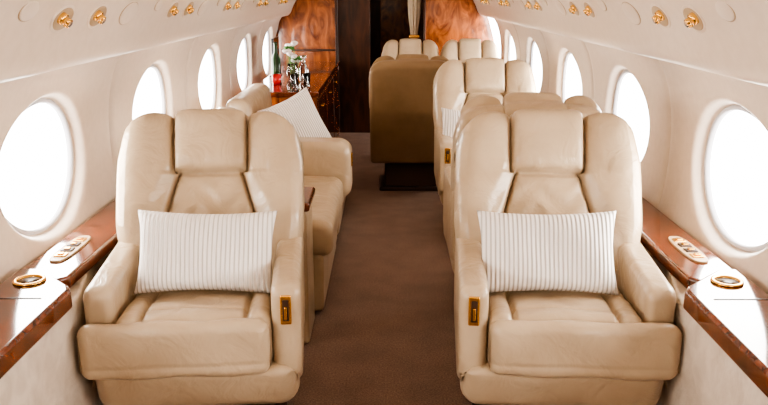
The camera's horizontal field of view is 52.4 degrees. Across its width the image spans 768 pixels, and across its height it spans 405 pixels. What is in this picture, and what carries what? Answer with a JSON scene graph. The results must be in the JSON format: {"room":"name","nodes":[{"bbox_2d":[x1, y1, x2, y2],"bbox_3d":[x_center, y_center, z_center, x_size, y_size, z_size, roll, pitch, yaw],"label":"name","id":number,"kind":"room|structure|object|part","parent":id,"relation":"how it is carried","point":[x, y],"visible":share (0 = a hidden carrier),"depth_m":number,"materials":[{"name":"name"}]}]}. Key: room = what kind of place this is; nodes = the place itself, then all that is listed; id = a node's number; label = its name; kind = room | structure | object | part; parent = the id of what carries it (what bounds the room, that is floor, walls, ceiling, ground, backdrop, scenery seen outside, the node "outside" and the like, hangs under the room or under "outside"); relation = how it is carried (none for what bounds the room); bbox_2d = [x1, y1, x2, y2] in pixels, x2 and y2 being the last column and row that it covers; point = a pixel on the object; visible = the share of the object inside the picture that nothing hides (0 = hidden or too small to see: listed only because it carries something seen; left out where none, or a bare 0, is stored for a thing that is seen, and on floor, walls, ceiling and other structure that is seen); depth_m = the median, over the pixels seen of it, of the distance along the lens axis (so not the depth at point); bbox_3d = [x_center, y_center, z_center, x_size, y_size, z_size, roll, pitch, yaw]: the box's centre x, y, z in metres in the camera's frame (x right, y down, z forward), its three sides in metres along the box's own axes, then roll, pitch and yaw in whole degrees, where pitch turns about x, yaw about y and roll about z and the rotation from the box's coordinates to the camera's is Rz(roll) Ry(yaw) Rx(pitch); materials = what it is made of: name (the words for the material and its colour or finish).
{"room":"aircraft cabin","nodes":[
{"label":"aircraft cabin","id":0,"kind":"room"},
{"bbox_2d":[0,17,280,283],"bbox_3d":[-1.033,-0.030,3.134,0.180,1.165,9.600,0,15,0],"label":"wall","id":1,"kind":"structure","parent":0,"point":[96,98],"depth_m":2.94,"materials":[{"name":"plastic"}]},
{"bbox_2d":[5,98,72,234],"bbox_3d":[-1.101,-0.118,2.490,0.045,0.424,0.600,0,15,0],"label":"window","id":2,"kind":"structure","parent":1,"relation":"in","point":[69,146],"depth_m":2.67,"materials":[{"name":"grey plastic"}]},
{"bbox_2d":[0,247,114,404],"bbox_3d":[-0.929,0.597,1.982,0.158,0.555,6.890,0,15,0],"label":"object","id":3,"kind":"structure","parent":1,"relation":"attached to","point":[48,373],"depth_m":2.04,"materials":[{"name":"leather"}]},
{"bbox_2d":[0,199,117,378],"bbox_3d":[-0.938,0.295,1.917,0.216,0.066,6.900,0,15,0],"label":"ledge","id":4,"kind":"object","parent":1,"relation":"attached to","point":[37,296],"visible":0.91,"depth_m":2.08,"materials":[{"name":"brown wood"}]},
{"bbox_2d":[12,274,46,286],"bbox_3d":[-0.962,0.225,2.120,0.086,0.037,0.086,0,15,0],"label":"cup holder","id":5,"kind":"object","parent":4,"relation":"on","point":[19,280],"depth_m":2.11,"materials":[{"name":"gold metal"}]},
{"bbox_2d":[53,252,68,256],"bbox_3d":[-0.973,0.158,2.351,0.036,0.005,0.032,0,15,0],"label":"switch","id":6,"kind":"object","parent":4,"relation":"attached to","point":[57,254],"depth_m":2.34,"materials":[{"name":"gold metal"}]},
{"bbox_2d":[60,247,74,251],"bbox_3d":[-0.973,0.144,2.399,0.036,0.005,0.032,0,15,0],"label":"switch","id":7,"kind":"object","parent":4,"relation":"attached to","point":[63,249],"depth_m":2.39,"materials":[{"name":"brown"}]},
{"bbox_3d":[-0.973,0.143,2.425,0.060,0.007,0.250,0,15,0],"label":"control plate","id":8,"kind":"part","parent":4,"relation":"part of","materials":[{"name":"beige"}]},
{"bbox_2d":[66,242,80,245],"bbox_3d":[-0.973,0.131,2.447,0.036,0.005,0.032,0,15,0],"label":"switch","id":9,"kind":"object","parent":4,"relation":"attached to","point":[69,243],"depth_m":2.44,"materials":[{"name":"brown"}]},
{"bbox_2d":[18,1,137,32],"bbox_3d":[-0.854,-0.543,2.244,0.063,0.093,0.909,0,15,0],"label":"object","id":10,"kind":"object","parent":1,"relation":"attached to","point":[63,17],"visible":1,"depth_m":2.10,"materials":[{"name":"plastic"}]},
{"bbox_3d":[-0.856,-0.634,2.608,0.051,0.075,0.150,0,15,0],"label":"oxygen door","id":11,"kind":"part","parent":10,"relation":"part of","materials":[{"name":"plastic"}]},
{"bbox_2d":[0,0,295,82],"bbox_3d":[-0.828,-0.741,2.916,0.370,0.348,9.510,0,15,0],"label":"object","id":12,"kind":"structure","parent":1,"relation":"attached to","point":[28,48],"depth_m":2.42,"materials":[{"name":"plastic"}]},
{"bbox_2d":[148,64,165,113],"bbox_3d":[-1.097,-0.430,3.648,0.045,0.424,0.600,0,15,0],"label":"window","id":13,"kind":"structure","parent":1,"relation":"in","point":[162,92],"depth_m":3.88,"materials":[{"name":"grey plastic"}]},
{"bbox_2d":[154,0,208,18],"bbox_3d":[-0.850,-0.830,3.306,0.063,0.093,0.909,0,15,0],"label":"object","id":14,"kind":"object","parent":1,"relation":"attached to","point":[172,10],"visible":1,"depth_m":3.19,"materials":[{"name":"plastic"}]},
{"bbox_3d":[-0.852,-0.921,3.670,0.051,0.075,0.150,0,15,0],"label":"oxygen door","id":15,"kind":"part","parent":14,"relation":"part of","materials":[{"name":"plastic"}]},
{"bbox_2d":[208,48,215,108],"bbox_3d":[-1.092,-0.743,4.807,0.045,0.424,0.600,0,15,0],"label":"window frame","id":16,"kind":"structure","parent":1,"relation":"in","point":[209,49],"depth_m":5.04,"materials":[{"name":"grey plastic"}]},
{"bbox_2d":[217,0,248,11],"bbox_3d":[-0.846,-1.116,4.368,0.063,0.093,0.909,0,15,0],"label":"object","id":17,"kind":"object","parent":1,"relation":"attached to","point":[236,5],"visible":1,"depth_m":4.39,"materials":[{"name":"plastic"}]},
{"bbox_3d":[-0.847,-1.207,4.732,0.051,0.075,0.150,0,15,0],"label":"oxygen door","id":18,"kind":"part","parent":17,"relation":"part of","materials":[{"name":"plastic"}]},
{"bbox_2d":[242,37,247,90],"bbox_3d":[-1.087,-1.055,5.965,0.045,0.424,0.600,0,15,0],"label":"window","id":19,"kind":"structure","parent":1,"relation":"in","point":[244,39],"depth_m":6.21,"materials":[{"name":"grey plastic"}]},
{"bbox_2d":[253,0,272,7],"bbox_3d":[-0.841,-1.403,5.430,0.063,0.093,0.909,0,15,0],"label":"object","id":20,"kind":"object","parent":1,"relation":"attached to","point":[259,3],"visible":0.98,"depth_m":5.46,"materials":[{"name":"plastic"}]},
{"bbox_2d":[266,31,269,74],"bbox_3d":[-1.083,-1.368,7.124,0.045,0.424,0.600,0,15,0],"label":"window","id":21,"kind":"structure","parent":1,"relation":"in","point":[268,48],"depth_m":7.36,"materials":[{"name":"grey plastic"}]},
{"bbox_2d":[276,0,289,4],"bbox_3d":[-0.837,-1.689,6.492,0.063,0.093,0.909,0,15,0],"label":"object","id":22,"kind":"object","parent":1,"relation":"attached to","point":[282,2],"visible":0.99,"depth_m":6.43,"materials":[{"name":"plastic"}]},
{"bbox_2d":[288,132,471,404],"bbox_3d":[-0.009,0.246,4.443,2.100,0.050,11.950,0,15,0],"label":"floor","id":23,"kind":"structure","parent":0,"point":[383,333],"depth_m":3.49,"materials":[{"name":"carpet"}]},
{"bbox_2d":[76,109,304,404],"bbox_3d":[-0.557,0.235,2.473,0.612,0.998,0.772,-1,15,-5],"label":"leather armchair","id":24,"kind":"object","parent":23,"relation":"on","point":[183,347],"visible":0.86,"depth_m":2.26,"materials":[{"name":"beige leather"}]},
{"bbox_2d":[116,290,272,358],"bbox_3d":[-0.545,0.335,2.360,0.428,0.161,0.420,-1,15,-5],"label":"seat cushion","id":25,"kind":"object","parent":24,"relation":"on","point":[194,307],"depth_m":2.22,"materials":[{"name":"beige leather"}]},
{"bbox_2d":[134,210,276,293],"bbox_3d":[-0.536,0.149,2.357,0.425,0.244,0.178,-1,15,-3],"label":"throw pillow","id":26,"kind":"object","parent":24,"relation":"on","point":[179,251],"visible":0.99,"depth_m":2.30,"materials":[{"name":"white fabric"}]},
{"bbox_3d":[-0.573,0.011,2.621,0.608,0.642,0.364,-1,15,-5],"label":"backrest","id":27,"kind":"part","parent":24,"relation":"part of","materials":[{"name":"beige leather"}]},
{"bbox_3d":[-0.553,0.714,2.555,0.463,0.029,0.440,-1,15,-5],"label":"floor plate","id":28,"kind":"part","parent":24,"relation":"part of","materials":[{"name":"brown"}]},
{"bbox_3d":[-0.271,0.305,2.150,0.008,0.036,0.012,-1,15,-5],"label":"latch lever","id":29,"kind":"part","parent":24,"relation":"part of","materials":[{"name":"gold metal"}]},
{"bbox_3d":[-0.272,0.297,2.159,0.031,0.086,0.010,-1,15,-5],"label":"latch plate","id":30,"kind":"part","parent":24,"relation":"part of","materials":[{"name":"gold metal"}]},
{"bbox_2d":[217,83,352,310],"bbox_3d":[-0.523,-0.140,4.242,0.703,0.800,1.940,0,15,0],"label":"leather divan","id":31,"kind":"object","parent":23,"relation":"on","point":[328,162],"visible":0.27,"depth_m":4.12,"materials":[{"name":"beige leather"}]},
{"bbox_2d":[226,83,271,116],"bbox_3d":[-0.790,-0.428,4.735,0.164,0.500,0.840,0,15,0],"label":"cushion","id":32,"kind":"object","parent":31,"relation":"on","point":[257,96],"depth_m":4.54,"materials":[{"name":"beige leather"}]},
{"bbox_2d":[257,87,331,137],"bbox_3d":[-0.508,-0.443,4.481,0.433,0.420,0.174,-9,18,-31],"label":"throw pillow","id":33,"kind":"object","parent":31,"relation":"on","point":[299,110],"visible":0.48,"depth_m":4.45,"materials":[{"name":"white fabric"}]},
{"bbox_2d":[304,176,343,255],"bbox_3d":[-0.514,0.034,3.740,0.595,0.185,0.880,0,15,0],"label":"seat cushion","id":34,"kind":"object","parent":31,"relation":"on","point":[327,202],"depth_m":3.57,"materials":[{"name":"beige leather"}]},
{"bbox_3d":[-0.559,0.239,3.796,0.604,0.260,0.870,0,15,0],"label":"panel","id":35,"kind":"part","parent":31,"relation":"part of","materials":[{"name":"beige leather"}]},
{"bbox_3d":[-0.492,-0.179,4.252,0.634,0.349,0.200,0,15,0],"label":"arm","id":36,"kind":"part","parent":31,"relation":"part of","materials":[{"name":"beige leather"}]},
{"bbox_3d":[-0.555,-0.042,4.838,0.604,0.260,0.830,0,15,0],"label":"panel","id":37,"kind":"part","parent":31,"relation":"part of","materials":[{"name":"beige leather"}]},
{"bbox_2d":[259,61,339,137],"bbox_3d":[-0.681,-0.708,6.503,0.498,0.720,2.420,0,15,0],"label":"credenza","id":38,"kind":"object","parent":23,"relation":"on","point":[323,89],"visible":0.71,"depth_m":6.14,"materials":[{"name":"brown wood"}]},
{"bbox_2d":[271,42,280,74],"bbox_3d":[-0.822,-1.075,5.928,0.074,0.287,0.074,0,15,0],"label":"wine bottle","id":39,"kind":"object","parent":38,"relation":"on","point":[275,59],"visible":0.84,"depth_m":5.90,"materials":[{"name":"green glass"}]},
{"bbox_2d":[272,74,280,84],"bbox_3d":[-0.783,-0.897,5.686,0.072,0.070,0.072,0,15,0],"label":"cup","id":40,"kind":"object","parent":38,"relation":"on","point":[276,78],"visible":1,"depth_m":5.66,"materials":[{"name":"red ceramic"}]},
{"bbox_2d":[282,41,301,79],"bbox_3d":[-0.712,-1.089,5.979,0.153,0.288,0.167,-12,19,-37],"label":"flower vase","id":41,"kind":"object","parent":38,"relation":"on","point":[292,68],"visible":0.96,"depth_m":5.95,"materials":[{"name":"clear glass"}]},
{"bbox_2d":[290,74,297,86],"bbox_3d":[-0.634,-0.862,5.518,0.056,0.090,0.056,0,15,0],"label":"drinking glass","id":42,"kind":"object","parent":38,"relation":"on","point":[294,77],"visible":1,"depth_m":5.50,"materials":[{"name":"white"}]},
{"bbox_2d":[259,61,339,96],"bbox_3d":[-0.683,-1.040,6.413,0.495,0.033,2.420,0,15,0],"label":"countertop","id":43,"kind":"structure","parent":38,"relation":"on","point":[321,72],"depth_m":5.94,"materials":[{"name":"brown wood"}]},
{"bbox_2d":[299,54,307,81],"bbox_3d":[-0.602,-1.007,5.842,0.068,0.200,0.068,0,15,0],"label":"glass decanter","id":44,"kind":"object","parent":38,"relation":"on","point":[303,68],"visible":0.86,"depth_m":5.82,"materials":[{"name":"white"}]},
{"bbox_2d":[303,73,309,85],"bbox_3d":[-0.553,-0.880,5.586,0.056,0.090,0.056,0,15,0],"label":"drinking glass","id":45,"kind":"object","parent":38,"relation":"on","point":[306,76],"visible":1,"depth_m":5.57,"materials":[{"name":"white"}]},
{"bbox_3d":[-0.450,-0.512,5.757,0.010,0.570,0.720,0,15,0],"label":"door panel","id":46,"kind":"part","parent":38,"relation":"part of","materials":[{"name":"brown wood"}]},
{"bbox_3d":[-0.447,-0.713,6.500,0.010,0.570,0.720,0,15,0],"label":"door panel","id":47,"kind":"part","parent":38,"relation":"part of","materials":[{"name":"brown wood"}]},
{"bbox_3d":[-0.444,-0.914,7.244,0.010,0.570,0.720,0,15,0],"label":"door panel","id":48,"kind":"part","parent":38,"relation":"part of","materials":[{"name":"brown wood"}]},
{"bbox_2d":[303,187,314,342],"bbox_3d":[-0.574,0.254,3.183,0.578,0.592,0.270,0,15,0],"label":"base cabinet","id":49,"kind":"object","parent":23,"relation":"on","point":[309,192],"visible":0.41,"depth_m":3.12,"materials":[{"name":"beige leather"}]},
{"bbox_2d":[369,54,448,190],"bbox_3d":[0.192,-0.585,5.573,0.590,0.967,0.721,0,15,0],"label":"leather armchair","id":50,"kind":"object","parent":23,"relation":"on","point":[400,89],"visible":0.73,"depth_m":5.27,"materials":[{"name":"beige leather"}]},
{"bbox_3d":[0.192,-0.146,5.748,0.446,0.028,0.396,0,15,0],"label":"floor plate","id":51,"kind":"part","parent":50,"relation":"part of","materials":[{"name":"brown"}]},
{"bbox_3d":[0.191,-0.708,5.365,0.586,0.622,0.328,0,15,0],"label":"backrest","id":52,"kind":"part","parent":50,"relation":"part of","materials":[{"name":"beige leather"}]},
{"bbox_2d":[381,38,438,59],"bbox_3d":[0.226,-0.865,6.570,0.507,0.987,0.732,0,15,0],"label":"leather armchair","id":53,"kind":"object","parent":23,"relation":"on","point":[392,48],"visible":0.08,"depth_m":6.64,"materials":[{"name":"beige leather"}]},
{"bbox_2d":[440,38,498,62],"bbox_3d":[0.736,-0.865,6.568,0.507,0.987,0.732,0,15,0],"label":"leather armchair","id":54,"kind":"object","parent":23,"relation":"on","point":[466,48],"visible":0.12,"depth_m":6.64,"materials":[{"name":"beige leather"}]},
{"bbox_2d":[433,58,535,204],"bbox_3d":[0.603,-0.319,4.537,0.615,0.992,0.772,0,15,0],"label":"leather armchair","id":55,"kind":"object","parent":23,"relation":"on","point":[455,82],"visible":0.2,"depth_m":4.61,"materials":[{"name":"beige leather"}]},
{"bbox_3d":[0.343,-0.251,4.201,0.031,0.085,0.010,0,15,0],"label":"latch plate","id":56,"kind":"part","parent":55,"relation":"part of","materials":[{"name":"gold metal"}]},
{"bbox_2d":[441,108,459,138],"bbox_3d":[0.522,-0.402,4.447,0.436,0.270,0.169,-2,15,-9],"label":"throw pillow","id":57,"kind":"object","parent":55,"relation":"on","point":[449,116],"visible":0.13,"depth_m":4.39,"materials":[{"name":"white fabric"}]},
{"bbox_3d":[0.603,-0.542,4.686,0.611,0.639,0.364,0,15,0],"label":"backrest","id":58,"kind":"part","parent":55,"relation":"part of","materials":[{"name":"beige leather"}]},
{"bbox_2d":[443,92,600,271],"bbox_3d":[0.563,0.002,3.327,0.590,1.003,0.772,0,15,0],"label":"leather armchair","id":59,"kind":"object","parent":23,"relation":"on","point":[475,106],"visible":0.09,"depth_m":2.94,"materials":[{"name":"beige leather"}]},
{"bbox_3d":[0.562,-0.118,3.086,0.586,0.646,0.364,0,15,0],"label":"backrest","id":60,"kind":"part","parent":59,"relation":"part of","materials":[{"name":"beige leather"}]},
{"bbox_2d":[453,109,682,404],"bbox_3d":[0.528,0.236,2.470,0.612,0.998,0.772,1,15,4],"label":"leather armchair","id":61,"kind":"object","parent":23,"relation":"on","point":[535,347],"visible":0.84,"depth_m":2.27,"materials":[{"name":"beige leather"}]},
{"bbox_3d":[0.248,0.300,2.150,0.031,0.086,0.010,1,15,4],"label":"latch plate","id":62,"kind":"part","parent":61,"relation":"part of","materials":[{"name":"gold metal"}]},
{"bbox_3d":[0.248,0.307,2.142,0.008,0.036,0.012,1,15,4],"label":"latch lever","id":63,"kind":"part","parent":61,"relation":"part of","materials":[{"name":"gold metal"}]},
{"bbox_3d":[0.540,0.012,2.618,0.608,0.642,0.364,1,15,4],"label":"backrest","id":64,"kind":"part","parent":61,"relation":"part of","materials":[{"name":"beige leather"}]},
{"bbox_2d":[477,210,618,294],"bbox_3d":[0.492,0.150,2.353,0.421,0.240,0.180,1,15,3],"label":"throw pillow","id":65,"kind":"object","parent":61,"relation":"on","point":[521,252],"visible":0.98,"depth_m":2.30,"materials":[{"name":"white fabric"}]},
{"bbox_2d":[487,290,642,358],"bbox_3d":[0.518,0.336,2.357,0.428,0.161,0.420,1,15,4],"label":"seat cushion","id":66,"kind":"object","parent":61,"relation":"on","point":[624,309],"depth_m":2.22,"materials":[{"name":"beige leather"}]},
{"bbox_2d":[276,0,493,66],"bbox_3d":[0.005,-1.552,7.588,2.120,1.784,0.060,0,15,0],"label":"wall","id":67,"kind":"structure","parent":0,"point":[310,23],"depth_m":7.52,"materials":[{"name":"brown wood"}]},
{"bbox_2d":[281,49,334,50],"bbox_3d":[-0.735,-1.479,7.573,0.520,0.020,0.011,0,15,0],"label":"trim","id":68,"kind":"structure","parent":67,"relation":"attached to","point":[281,49],"depth_m":7.57,"materials":[{"name":"brown wood"}]},
{"bbox_2d":[335,0,337,60],"bbox_3d":[-0.460,-1.535,7.589,0.020,1.750,0.090,0,15,0],"label":"trim","id":69,"kind":"structure","parent":67,"relation":"attached to","point":[336,13],"depth_m":7.53,"materials":[{"name":"brown wood"}]},
{"bbox_2d":[370,0,409,67],"bbox_3d":[-0.016,-2.208,9.892,0.940,1.850,0.050,0,15,0],"label":"wall","id":70,"kind":"structure","parent":0,"point":[374,4],"depth_m":9.88,"materials":[{"name":"brown wood"}]},
{"bbox_2d":[380,0,408,56],"bbox_3d":[0.134,-2.147,9.858,0.360,1.750,0.035,0,15,0],"label":"door","id":71,"kind":"structure","parent":70,"relation":"in","point":[394,21],"depth_m":9.80,"materials":[{"name":"brown wood"}]},
{"bbox_2d":[418,0,422,41],"bbox_3d":[0.429,-1.899,8.746,0.040,1.850,2.320,0,15,0],"label":"wall","id":72,"kind":"structure","parent":0,"point":[420,29],"depth_m":8.50,"materials":[{"name":"brown wood"}]},
{"bbox_2d":[423,0,425,40],"bbox_3d":[0.390,-1.534,7.586,0.020,1.750,0.090,0,15,0],"label":"trim","id":73,"kind":"structure","parent":72,"relation":"attached to","point":[424,1],"depth_m":7.50,"materials":[{"name":"brown wood"}]},
{"bbox_2d":[494,19,767,293],"bbox_3d":[1.006,0.024,2.934,0.180,1.165,8.800,0,15,0],"label":"wall","id":74,"kind":"structure","parent":0,"point":[683,102],"depth_m":2.80,"materials":[{"name":"plastic"}]},
{"bbox_2d":[479,0,490,4],"bbox_3d":[0.839,-1.688,6.486,0.063,0.093,0.909,0,15,0],"label":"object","id":75,"kind":"object","parent":74,"relation":"attached to","point":[486,2],"visible":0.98,"depth_m":6.51,"materials":[{"name":"plastic"}]},
{"bbox_2d":[495,0,513,7],"bbox_3d":[0.834,-1.401,5.424,0.063,0.093,0.909,0,15,0],"label":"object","id":76,"kind":"object","parent":74,"relation":"attached to","point":[502,3],"visible":0.98,"depth_m":5.45,"materials":[{"name":"plastic"}]},
{"bbox_2d":[508,34,510,60],"bbox_3d":[1.086,-1.223,6.585,0.045,0.424,0.600,0,15,0],"label":"window","id":77,"kind":"structure","parent":74,"relation":"in","point":[509,43],"depth_m":6.82,"materials":[{"name":"grey plastic"}]},
{"bbox_2d":[530,41,534,70],"bbox_3d":[1.082,-0.936,5.523,0.045,0.424,0.600,0,15,0],"label":"window","id":78,"kind":"structure","parent":74,"relation":"in","point":[533,43],"depth_m":5.74,"materials":[{"name":"grey plastic"}]},
{"bbox_2d":[518,0,547,11],"bbox_3d":[0.830,-1.115,4.362,0.063,0.093,0.909,0,15,0],"label":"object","id":79,"kind":"object","parent":74,"relation":"attached to","point":[528,5],"visible":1,"depth_m":4.39,"materials":[{"name":"plastic"}]},
{"bbox_3d":[0.835,-1.206,4.726,0.051,0.075,0.150,0,15,0],"label":"oxygen door","id":80,"kind":"part","parent":79,"relation":"part of","materials":[{"name":"plastic"}]},
{"bbox_2d":[562,52,570,102],"bbox_3d":[1.078,-0.649,4.461,0.045,0.424,0.600,0,15,0],"label":"window frame","id":81,"kind":"structure","parent":74,"relation":"in","point":[568,53],"depth_m":4.72,"materials":[{"name":"grey plastic"}]},
{"bbox_2d":[555,0,606,18],"bbox_3d":[0.826,-0.828,3.300,0.063,0.093,0.909,0,15,0],"label":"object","id":82,"kind":"object","parent":74,"relation":"attached to","point":[589,10],"visible":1,"depth_m":3.17,"materials":[{"name":"plastic"}]},
{"bbox_3d":[0.831,-0.919,3.664,0.051,0.075,0.150,0,15,0],"label":"oxygen door","id":83,"kind":"part","parent":82,"relation":"part of","materials":[{"name":"plastic"}]},
{"bbox_2d":[473,0,767,86],"bbox_3d":[0.802,-0.740,2.910,0.370,0.348,9.510,0,15,0],"label":"ceiling panel","id":84,"kind":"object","parent":74,"relation":"attached to","point":[737,49],"depth_m":2.29,"materials":[{"name":"plastic"}]},
{"bbox_2d":[613,70,630,114],"bbox_3d":[1.074,-0.363,3.399,0.045,0.424,0.600,0,15,0],"label":"window frame","id":85,"kind":"structure","parent":74,"relation":"in","point":[621,77],"depth_m":3.61,"materials":[{"name":"grey plastic"}]},
{"bbox_2d":[622,1,735,32],"bbox_3d":[0.822,-0.541,2.238,0.063,0.093,0.909,0,15,0],"label":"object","id":86,"kind":"object","parent":74,"relation":"attached to","point":[694,20],"visible":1,"depth_m":2.09,"materials":[{"name":"plastic"}]},
{"bbox_3d":[0.826,-0.632,2.602,0.051,0.075,0.150,0,15,0],"label":"oxygen door","id":87,"kind":"part","parent":86,"relation":"part of","materials":[{"name":"plastic"}]},
{"bbox_2d":[640,197,767,397],"bbox_3d":[0.903,0.185,2.325,0.216,0.066,7.760,0,15,0],"label":"ledge","id":88,"kind":"object","parent":74,"relation":"attached to","point":[729,307],"visible":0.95,"depth_m":2.03,"materials":[{"name":"brown wood"}]},
{"bbox_2d":[672,238,685,241],"bbox_3d":[0.941,0.120,2.489,0.036,0.005,0.032,0,15,0],"label":"switch","id":89,"kind":"object","parent":88,"relation":"attached to","point":[673,239],"depth_m":2.48,"materials":[{"name":"gold metal"}]},
{"bbox_2d":[677,243,691,246],"bbox_3d":[0.941,0.133,2.440,0.036,0.005,0.032,0,15,0],"label":"switch","id":90,"kind":"object","parent":88,"relation":"attached to","point":[678,244],"depth_m":2.43,"materials":[{"name":"brown"}]},
{"bbox_3d":[0.941,0.145,2.418,0.060,0.007,0.250,0,15,0],"label":"control plate","id":91,"kind":"part","parent":88,"relation":"part of","materials":[{"name":"beige plastic"}]},
{"bbox_2d":[683,248,697,251],"bbox_3d":[0.941,0.146,2.392,0.036,0.005,0.032,0,15,0],"label":"switch","id":92,"kind":"object","parent":88,"relation":"attached to","point":[684,249],"depth_m":2.39,"materials":[{"name":"brown metal"}]},
{"bbox_2d":[689,253,704,257],"bbox_3d":[0.941,0.159,2.344,0.036,0.005,0.032,0,15,0],"label":"switch","id":93,"kind":"object","parent":88,"relation":"attached to","point":[691,255],"depth_m":2.34,"materials":[{"name":"gold metal"}]},
{"bbox_2d":[710,274,743,287],"bbox_3d":[0.928,0.227,2.114,0.086,0.037,0.086,0,15,0],"label":"cup holder","id":94,"kind":"object","parent":88,"relation":"on","point":[716,280],"depth_m":2.11,"materials":[{"name":"brown metal"}]},
{"bbox_2d":[642,245,767,404],"bbox_3d":[0.894,0.488,2.386,0.158,0.555,7.740,0,15,0],"label":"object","id":95,"kind":"structure","parent":74,"relation":"attached to","point":[707,375],"depth_m":2.01,"materials":[{"name":"leather"}]},
{"bbox_2d":[704,105,767,251],"bbox_3d":[1.069,-0.076,2.337,0.045,0.424,0.600,0,15,0],"label":"window frame","id":96,"kind":"structure","parent":74,"relation":"in","point":[711,137],"depth_m":2.52,"materials":[{"name":"white plastic"}]},
{"bbox_3d":[-0.013,-1.058,2.827,1.287,0.310,9.510,0,15,0],"label":"ceiling","id":97,"kind":"structure","parent":0,"visible":0},
{"bbox_2d":[408,0,420,38],"bbox_3d":[0.295,-1.576,7.684,0.132,1.740,0.080,0,15,0],"label":"curtain","id":98,"kind":"object","parent":97,"relation":"hanging from","point":[414,6],"visible":0.31,"depth_m":7.60,"materials":[{"name":"fabric"}]},
{"bbox_3d":[-0.471,-1.905,8.768,0.040,1.850,2.280,0,15,0],"label":"wall","id":99,"kind":"structure","parent":0,"visible":0},
{"bbox_2d":[337,0,369,132],"bbox_3d":[-0.292,-1.577,7.649,0.315,1.800,0.030,0,15,0],"label":"door","id":100,"kind":"structure","parent":99,"relation":"in","point":[353,15],"depth_m":7.69,"materials":[{"name":"brown wood"}]}
]}

